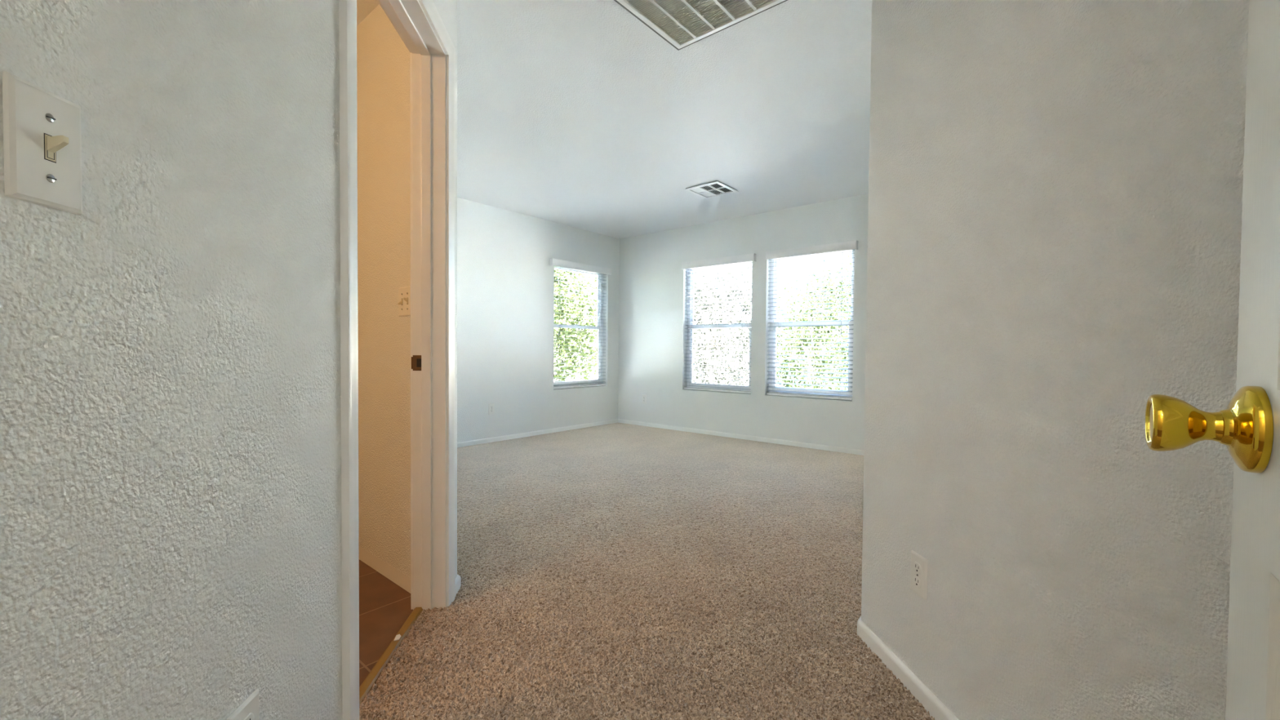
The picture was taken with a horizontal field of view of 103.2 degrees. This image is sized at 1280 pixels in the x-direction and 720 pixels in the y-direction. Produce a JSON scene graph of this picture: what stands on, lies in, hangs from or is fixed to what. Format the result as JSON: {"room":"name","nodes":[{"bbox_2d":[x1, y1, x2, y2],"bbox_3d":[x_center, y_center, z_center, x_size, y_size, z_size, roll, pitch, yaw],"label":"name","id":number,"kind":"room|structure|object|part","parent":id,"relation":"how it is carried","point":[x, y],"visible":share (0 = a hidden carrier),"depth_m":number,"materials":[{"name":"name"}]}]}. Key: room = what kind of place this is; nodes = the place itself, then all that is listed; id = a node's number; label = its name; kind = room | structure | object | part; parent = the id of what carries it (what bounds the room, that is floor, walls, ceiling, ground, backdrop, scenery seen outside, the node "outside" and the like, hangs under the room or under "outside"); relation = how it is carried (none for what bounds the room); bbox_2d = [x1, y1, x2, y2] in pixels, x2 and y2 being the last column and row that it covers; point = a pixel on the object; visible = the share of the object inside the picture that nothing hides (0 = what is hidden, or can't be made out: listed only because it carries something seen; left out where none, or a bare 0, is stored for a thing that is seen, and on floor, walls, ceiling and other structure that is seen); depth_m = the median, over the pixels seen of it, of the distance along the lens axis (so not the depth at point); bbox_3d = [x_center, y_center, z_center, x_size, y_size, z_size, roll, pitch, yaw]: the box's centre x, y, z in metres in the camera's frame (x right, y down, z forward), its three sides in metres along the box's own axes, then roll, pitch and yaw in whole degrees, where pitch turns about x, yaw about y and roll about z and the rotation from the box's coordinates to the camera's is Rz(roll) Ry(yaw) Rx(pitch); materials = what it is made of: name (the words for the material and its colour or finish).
{"room":"empty bedroom","nodes":[
{"label":"empty bedroom","id":0,"kind":"room"},
{"bbox_2d":[0,0,457,719],"bbox_3d":[-1.453,-0.270,2.248,0.974,2.480,4.400,0,1,-33],"label":"wall","id":1,"kind":"structure","parent":0,"point":[171,385],"depth_m":0.71,"materials":[{"name":"white paint"}]},
{"bbox_2d":[2,71,82,215],"bbox_3d":[-0.590,-0.213,0.511,0.022,0.117,0.070,0,1,-5],"label":"light switch","id":2,"kind":"object","parent":1,"relation":"attached to","point":[42,129],"visible":1,"depth_m":0.50,"materials":[{"name":"white plastic"}]},
{"bbox_3d":[-0.586,-0.217,0.511,0.015,0.016,0.007,0,1,-5],"label":"toggle lever","id":3,"kind":"part","parent":2,"relation":"part of","materials":[{"name":"beige plastic"}]},
{"bbox_2d":[226,688,258,719],"bbox_3d":[-0.627,0.600,0.805,0.009,0.114,0.070,0,1,-5],"label":"wall outlet","id":4,"kind":"object","parent":1,"relation":"attached to","point":[248,709],"visible":1,"depth_m":0.81,"materials":[{"name":"white plastic"}]},
{"bbox_2d":[244,712,254,719],"bbox_3d":[-0.624,0.581,0.805,0.003,0.029,0.034,0,1,-5],"label":"receptacle","id":5,"kind":"object","parent":4,"relation":"attached to","point":[247,716],"depth_m":0.81,"materials":[{"name":"grey plastic"}]},
{"bbox_2d":[359,546,410,593],"bbox_3d":[-1.903,0.875,2.862,2.754,0.062,0.013,1,2,40],"label":"baseboard","id":6,"kind":"structure","parent":1,"relation":"attached to","point":[402,580],"depth_m":2.17,"materials":[{"name":"white wood"}]},
{"bbox_2d":[338,0,455,719],"bbox_3d":[-0.749,-0.112,1.521,0.154,2.126,0.843,0,1,-5],"label":"trim","id":7,"kind":"structure","parent":1,"relation":"attached to","point":[419,24],"depth_m":1.86,"materials":[{"name":"white wood"}]},
{"bbox_3d":[-0.816,-0.117,1.515,0.018,2.116,0.843,0,1,-5],"label":"casing","id":8,"kind":"part","parent":7,"relation":"part of","materials":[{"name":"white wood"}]},
{"bbox_3d":[-0.824,0.011,1.874,0.041,0.057,0.004,0,1,-5],"label":"strike plate","id":9,"kind":"part","parent":7,"relation":"part of","materials":[{"name":"brown metal"}]},
{"bbox_2d":[398,285,410,316],"bbox_3d":[-0.936,-0.233,2.011,0.116,0.117,0.022,1,2,40],"label":"light switch","id":10,"kind":"object","parent":1,"relation":"attached to","point":[404,293],"visible":0.94,"depth_m":2.02,"materials":[{"name":"white plastic"}]},
{"bbox_2d":[455,574,461,595],"bbox_3d":[-1.725,0.882,2.896,2.728,0.065,0.077,2,2,41],"label":"baseboard","id":11,"kind":"structure","parent":1,"relation":"attached to","point":[458,580],"depth_m":2.03,"materials":[{"name":"white wood"}]},
{"bbox_2d":[457,197,619,442],"bbox_3d":[-1.560,-0.336,5.295,0.151,2.480,4.100,1,2,40],"label":"wall","id":12,"kind":"structure","parent":0,"point":[505,276],"depth_m":5.46,"materials":[{"name":"white paint"}]},
{"bbox_2d":[488,403,494,414],"bbox_3d":[-1.530,0.504,5.233,0.009,0.114,0.070,1,2,40],"label":"wall outlet","id":13,"kind":"object","parent":12,"relation":"attached to","point":[491,406],"visible":1,"depth_m":5.23,"materials":[{"name":"white plastic"}]},
{"bbox_2d":[457,418,617,447],"bbox_3d":[-1.527,0.834,5.244,0.013,0.065,3.862,1,2,40],"label":"baseboard","id":14,"kind":"structure","parent":12,"relation":"attached to","point":[472,442],"depth_m":5.62,"materials":[{"name":"white wood"}]},
{"bbox_2d":[553,266,603,389],"bbox_3d":[-0.791,-0.409,6.268,0.055,1.493,0.898,1,2,40],"label":"window","id":15,"kind":"structure","parent":12,"relation":"in","point":[575,326],"depth_m":6.56,"materials":[{"name":"white plastic"}]},
{"bbox_3d":[-0.798,-0.753,6.269,0.022,0.724,0.818,1,2,40],"label":"sash","id":16,"kind":"part","parent":15,"relation":"part of","materials":[{"name":"white plastic"}]},
{"bbox_3d":[-0.785,-0.065,6.268,0.022,0.724,0.818,1,2,40],"label":"sash","id":17,"kind":"part","parent":15,"relation":"part of","materials":[{"name":"white plastic"}]},
{"bbox_2d":[549,257,611,388],"bbox_3d":[-0.731,-0.415,6.177,0.127,1.494,0.971,1,2,40],"label":"window blind","id":18,"kind":"object","parent":15,"relation":"attached to","point":[557,263],"visible":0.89,"depth_m":6.17,"materials":[{"name":"white plastic"}]},
{"bbox_3d":[-0.940,-0.389,5.983,0.055,1.423,0.001,1,2,40],"label":"ladder cord","id":19,"kind":"part","parent":18,"relation":"part of","materials":[{"name":"grey plastic"}]},
{"bbox_3d":[-0.743,0.322,6.239,0.050,0.018,0.878,1,2,40],"label":"rail","id":20,"kind":"part","parent":18,"relation":"part of","materials":[{"name":"white plastic"}]},
{"bbox_3d":[-0.738,-0.393,6.224,0.055,1.423,0.001,1,2,40],"label":"ladder cord","id":21,"kind":"part","parent":18,"relation":"part of","materials":[{"name":"white fabric"}]},
{"bbox_3d":[-0.535,-0.396,6.464,0.055,1.423,0.001,1,2,40],"label":"ladder cord","id":22,"kind":"part","parent":18,"relation":"part of","materials":[{"name":"white fabric"}]},
{"bbox_2d":[356,0,871,238],"bbox_3d":[0.069,-1.550,1.905,6.450,0.120,10.250,0,1,-5],"label":"ceiling","id":23,"kind":"structure","parent":0,"point":[576,113],"depth_m":3.06,"materials":[{"name":"white paint"}]},
{"bbox_2d":[613,0,787,50],"bbox_3d":[0.213,-1.492,1.992,0.645,0.022,0.681,1,2,40],"label":"ceiling vent","id":24,"kind":"object","parent":23,"relation":"in","point":[625,4],"visible":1,"depth_m":2.20,"materials":[{"name":"white metal"}]},
{"bbox_3d":[0.034,-1.496,2.150,0.085,0.011,0.610,1,2,40],"label":"louver panel","id":25,"kind":"part","parent":24,"relation":"part of","materials":[{"name":"beige metal"}]},
{"bbox_3d":[0.105,-1.494,2.090,0.102,0.011,0.610,1,2,40],"label":"louver panel","id":26,"kind":"part","parent":24,"relation":"part of","materials":[{"name":"beige metal"}]},
{"bbox_3d":[0.183,-1.492,2.025,0.102,0.011,0.610,1,2,40],"label":"louver panel","id":27,"kind":"part","parent":24,"relation":"part of","materials":[{"name":"beige metal"}]},
{"bbox_3d":[0.261,-1.490,1.960,0.102,0.011,0.610,1,2,40],"label":"louver panel","id":28,"kind":"part","parent":24,"relation":"part of","materials":[{"name":"beige metal"}]},
{"bbox_3d":[0.339,-1.488,1.894,0.102,0.011,0.610,1,2,40],"label":"louver panel","id":29,"kind":"part","parent":24,"relation":"part of","materials":[{"name":"beige metal"}]},
{"bbox_2d":[684,180,738,198],"bbox_3d":[0.648,-1.535,4.585,0.348,0.015,0.360,1,2,40],"label":"ceiling vent","id":30,"kind":"object","parent":23,"relation":"in","point":[714,188],"visible":1,"depth_m":4.58,"materials":[{"name":"white metal"}]},
{"bbox_3d":[0.525,-1.538,4.589,0.088,0.009,0.142,1,2,40],"label":"vane panel","id":31,"kind":"part","parent":30,"relation":"part of","materials":[{"name":"white metal"}]},
{"bbox_3d":[0.623,-1.540,4.706,0.088,0.009,0.142,1,2,40],"label":"vane panel","id":32,"kind":"part","parent":30,"relation":"part of","materials":[{"name":"white metal"}]},
{"bbox_3d":[0.599,-1.536,4.527,0.076,0.009,0.142,1,2,40],"label":"vane panel","id":33,"kind":"part","parent":30,"relation":"part of","materials":[{"name":"white metal"}]},
{"bbox_2d":[359,422,934,719],"bbox_3d":[0.015,0.944,2.857,6.039,0.071,7.993,0,1,-5],"label":"floor","id":34,"kind":"structure","parent":0,"point":[615,571],"depth_m":2.02,"materials":[{"name":"carpet"}]},
{"bbox_2d":[359,607,422,706],"bbox_3d":[-0.794,0.938,1.540,0.034,0.015,0.709,0,1,-5],"label":"trim","id":35,"kind":"structure","parent":34,"relation":"on","point":[366,686],"depth_m":1.59,"materials":[{"name":"brown wood"}]},
{"bbox_2d":[393,634,400,640],"bbox_3d":[-0.807,0.925,1.692,0.017,0.003,0.037,0,1,-12],"label":"flake","id":36,"kind":"object","parent":35,"relation":"on","point":[397,637],"visible":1,"depth_m":1.69,"materials":[{"name":"white"}]},
{"bbox_2d":[617,193,868,450],"bbox_3d":[1.298,-0.317,5.473,4.300,2.480,0.150,1,2,40],"label":"wall","id":37,"kind":"structure","parent":0,"point":[652,282],"depth_m":5.62,"materials":[{"name":"white paint"}]},
{"bbox_2d":[686,262,752,393],"bbox_3d":[0.929,-0.386,5.832,0.900,1.493,0.055,1,2,40],"label":"window","id":38,"kind":"structure","parent":37,"relation":"in","point":[689,360],"depth_m":6.03,"materials":[{"name":"white plastic"}]},
{"bbox_2d":[681,253,756,393],"bbox_3d":[0.881,-0.393,5.736,0.940,1.494,0.127,1,2,40],"label":"window blind","id":39,"kind":"object","parent":38,"relation":"attached to","point":[748,258],"visible":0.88,"depth_m":5.74,"materials":[{"name":"white plastic"}]},
{"bbox_3d":[0.643,-0.376,5.982,0.001,1.423,0.055,1,2,40],"label":"ladder cord","id":40,"kind":"part","parent":39,"relation":"part of","materials":[{"name":"white fabric"}]},
{"bbox_3d":[0.878,0.344,5.794,0.880,0.018,0.050,1,2,40],"label":"rail","id":41,"kind":"part","parent":39,"relation":"part of","materials":[{"name":"white plastic"}]},
{"bbox_3d":[1.125,-0.364,5.577,0.001,1.423,0.055,1,2,40],"label":"ladder cord","id":42,"kind":"part","parent":39,"relation":"part of","materials":[{"name":"white fabric"}]},
{"bbox_3d":[0.919,-0.042,5.830,0.820,0.724,0.022,1,2,40],"label":"sash","id":43,"kind":"part","parent":38,"relation":"part of","materials":[{"name":"white plastic"}]},
{"bbox_3d":[0.940,-0.730,5.834,0.820,0.724,0.022,1,2,40],"label":"sash","id":44,"kind":"part","parent":38,"relation":"part of","materials":[{"name":"white plastic"}]},
{"bbox_2d":[617,418,864,455],"bbox_3d":[1.240,0.852,5.434,4.007,0.065,0.013,1,2,40],"label":"baseboard","id":45,"kind":"structure","parent":37,"relation":"attached to","point":[843,450],"depth_m":5.46,"materials":[{"name":"white wood"}]},
{"bbox_2d":[768,250,854,400],"bbox_3d":[1.741,-0.365,5.150,0.892,1.493,0.055,1,2,40],"label":"window","id":46,"kind":"structure","parent":37,"relation":"in","point":[775,268],"depth_m":5.25,"materials":[{"name":"white plastic"}]},
{"bbox_2d":[764,240,857,399],"bbox_3d":[1.689,-0.372,5.058,0.915,1.494,0.127,1,2,40],"label":"window blind","id":47,"kind":"object","parent":46,"relation":"attached to","point":[849,246],"visible":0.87,"depth_m":5.05,"materials":[{"name":"white plastic"}]},
{"bbox_3d":[1.457,-0.355,5.298,0.001,1.423,0.055,1,2,40],"label":"ladder cord","id":48,"kind":"part","parent":47,"relation":"part of","materials":[{"name":"white fabric"}]},
{"bbox_3d":[1.696,-0.349,5.097,0.001,1.423,0.055,1,2,40],"label":"ladder cord","id":49,"kind":"part","parent":47,"relation":"part of","materials":[{"name":"white fabric"}]},
{"bbox_3d":[1.691,0.365,5.112,0.872,0.018,0.050,1,2,40],"label":"rail","id":50,"kind":"part","parent":47,"relation":"part of","materials":[{"name":"white plastic"}]},
{"bbox_3d":[1.936,-0.343,4.896,0.001,1.423,0.055,1,2,40],"label":"ladder cord","id":51,"kind":"part","parent":47,"relation":"part of","materials":[{"name":"white fabric"}]},
{"bbox_3d":[1.731,-0.020,5.149,0.812,0.724,0.022,1,2,40],"label":"sash","id":52,"kind":"part","parent":46,"relation":"part of","materials":[{"name":"white plastic"}]},
{"bbox_3d":[1.752,-0.709,5.152,0.812,0.724,0.022,1,2,40],"label":"sash","id":53,"kind":"part","parent":46,"relation":"part of","materials":[{"name":"white plastic"}]},
{"bbox_2d":[861,0,1248,719],"bbox_3d":[1.407,-0.233,1.618,1.274,2.480,5.630,1,1,18],"label":"wall","id":54,"kind":"structure","parent":0,"point":[1055,187],"depth_m":1.02,"materials":[{"name":"white paint"}]},
{"bbox_2d":[857,616,958,719],"bbox_3d":[1.357,0.930,1.788,1.123,0.065,5.411,1,1,19],"label":"baseboard","id":55,"kind":"structure","parent":54,"relation":"attached to","point":[936,708],"depth_m":1.48,"materials":[{"name":"white wood"}]},
{"bbox_2d":[910,550,928,600],"bbox_3d":[0.785,0.607,1.432,0.009,0.114,0.070,0,1,-5],"label":"wall outlet","id":56,"kind":"object","parent":54,"relation":"attached to","point":[919,564],"visible":1,"depth_m":1.42,"materials":[{"name":"white plastic"}]},
{"bbox_2d":[913,575,921,588],"bbox_3d":[0.782,0.626,1.433,0.003,0.029,0.034,0,1,-5],"label":"receptacle","id":57,"kind":"object","parent":56,"relation":"attached to","point":[917,579],"depth_m":1.43,"materials":[{"name":"grey plastic"}]},
{"bbox_2d":[913,561,921,574],"bbox_3d":[0.783,0.587,1.432,0.003,0.029,0.034,0,1,-5],"label":"receptacle","id":58,"kind":"object","parent":56,"relation":"attached to","point":[917,565],"depth_m":1.43,"materials":[{"name":"grey plastic"}]},
{"bbox_3d":[-0.006,-0.206,-0.208,2.383,2.480,2.383,0,1,-5],"label":"wall","id":59,"kind":"structure","parent":0,"visible":0},
{"bbox_2d":[1145,0,1279,719],"bbox_3d":[0.264,-0.052,0.135,0.096,2.018,0.774,1,2,38],"label":"door","id":60,"kind":"structure","parent":59,"relation":"in","point":[1249,428],"depth_m":0.39,"materials":[{"name":"white wood"}]},
{"bbox_3d":[0.444,0.052,0.409,0.047,0.047,0.047,1,2,38],"label":"knob","id":61,"kind":"part","parent":60,"relation":"part of","materials":[{"name":"gold metal"}]},
{"label":"outside","id":62,"kind":"structure","parent":0,"visible":0},
{"bbox_3d":[-1.095,0.995,12.477,80.000,0.200,65.000,0,1,-5],"label":"ground","id":63,"kind":"structure","parent":62,"visible":0},
{"bbox_2d":[553,268,597,382],"bbox_3d":[-2.789,-0.717,8.486,3.147,5.212,9.380,1,2,40],"label":"tree","id":64,"kind":"object","parent":63,"relation":"on","point":[580,337],"visible":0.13,"depth_m":9.61,"materials":[{"name":"green plant"}]},
{"bbox_2d":[553,329,848,390],"bbox_3d":[-0.121,0.168,7.786,19.460,1.770,14.230,1,1,7],"label":"wall","id":65,"kind":"structure","parent":63,"relation":"on","point":[585,348],"depth_m":14.42,"materials":[{"name":"beige paint"}]},
{"bbox_2d":[693,265,782,386],"bbox_3d":[1.375,-0.277,9.741,2.819,4.375,1.696,1,1,7],"label":"shrub","id":66,"kind":"object","parent":63,"relation":"on","point":[715,342],"visible":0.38,"depth_m":9.47,"materials":[{"name":"green plant"}]},
{"bbox_2d":[776,280,850,390],"bbox_3d":[3.061,-0.098,8.683,2.046,2.608,1.828,0,1,-5],"label":"leafy shrub","id":67,"kind":"object","parent":63,"relation":"on","point":[815,298],"visible":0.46,"depth_m":8.51,"materials":[{"name":"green plant"}]},
{"bbox_2d":[776,255,851,387],"bbox_3d":[4.490,-0.728,11.810,3.784,3.467,2.856,0,1,-5],"label":"tree","id":68,"kind":"object","parent":63,"relation":"on","point":[835,283],"visible":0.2,"depth_m":11.73,"materials":[{"name":"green plant"}]}
]}

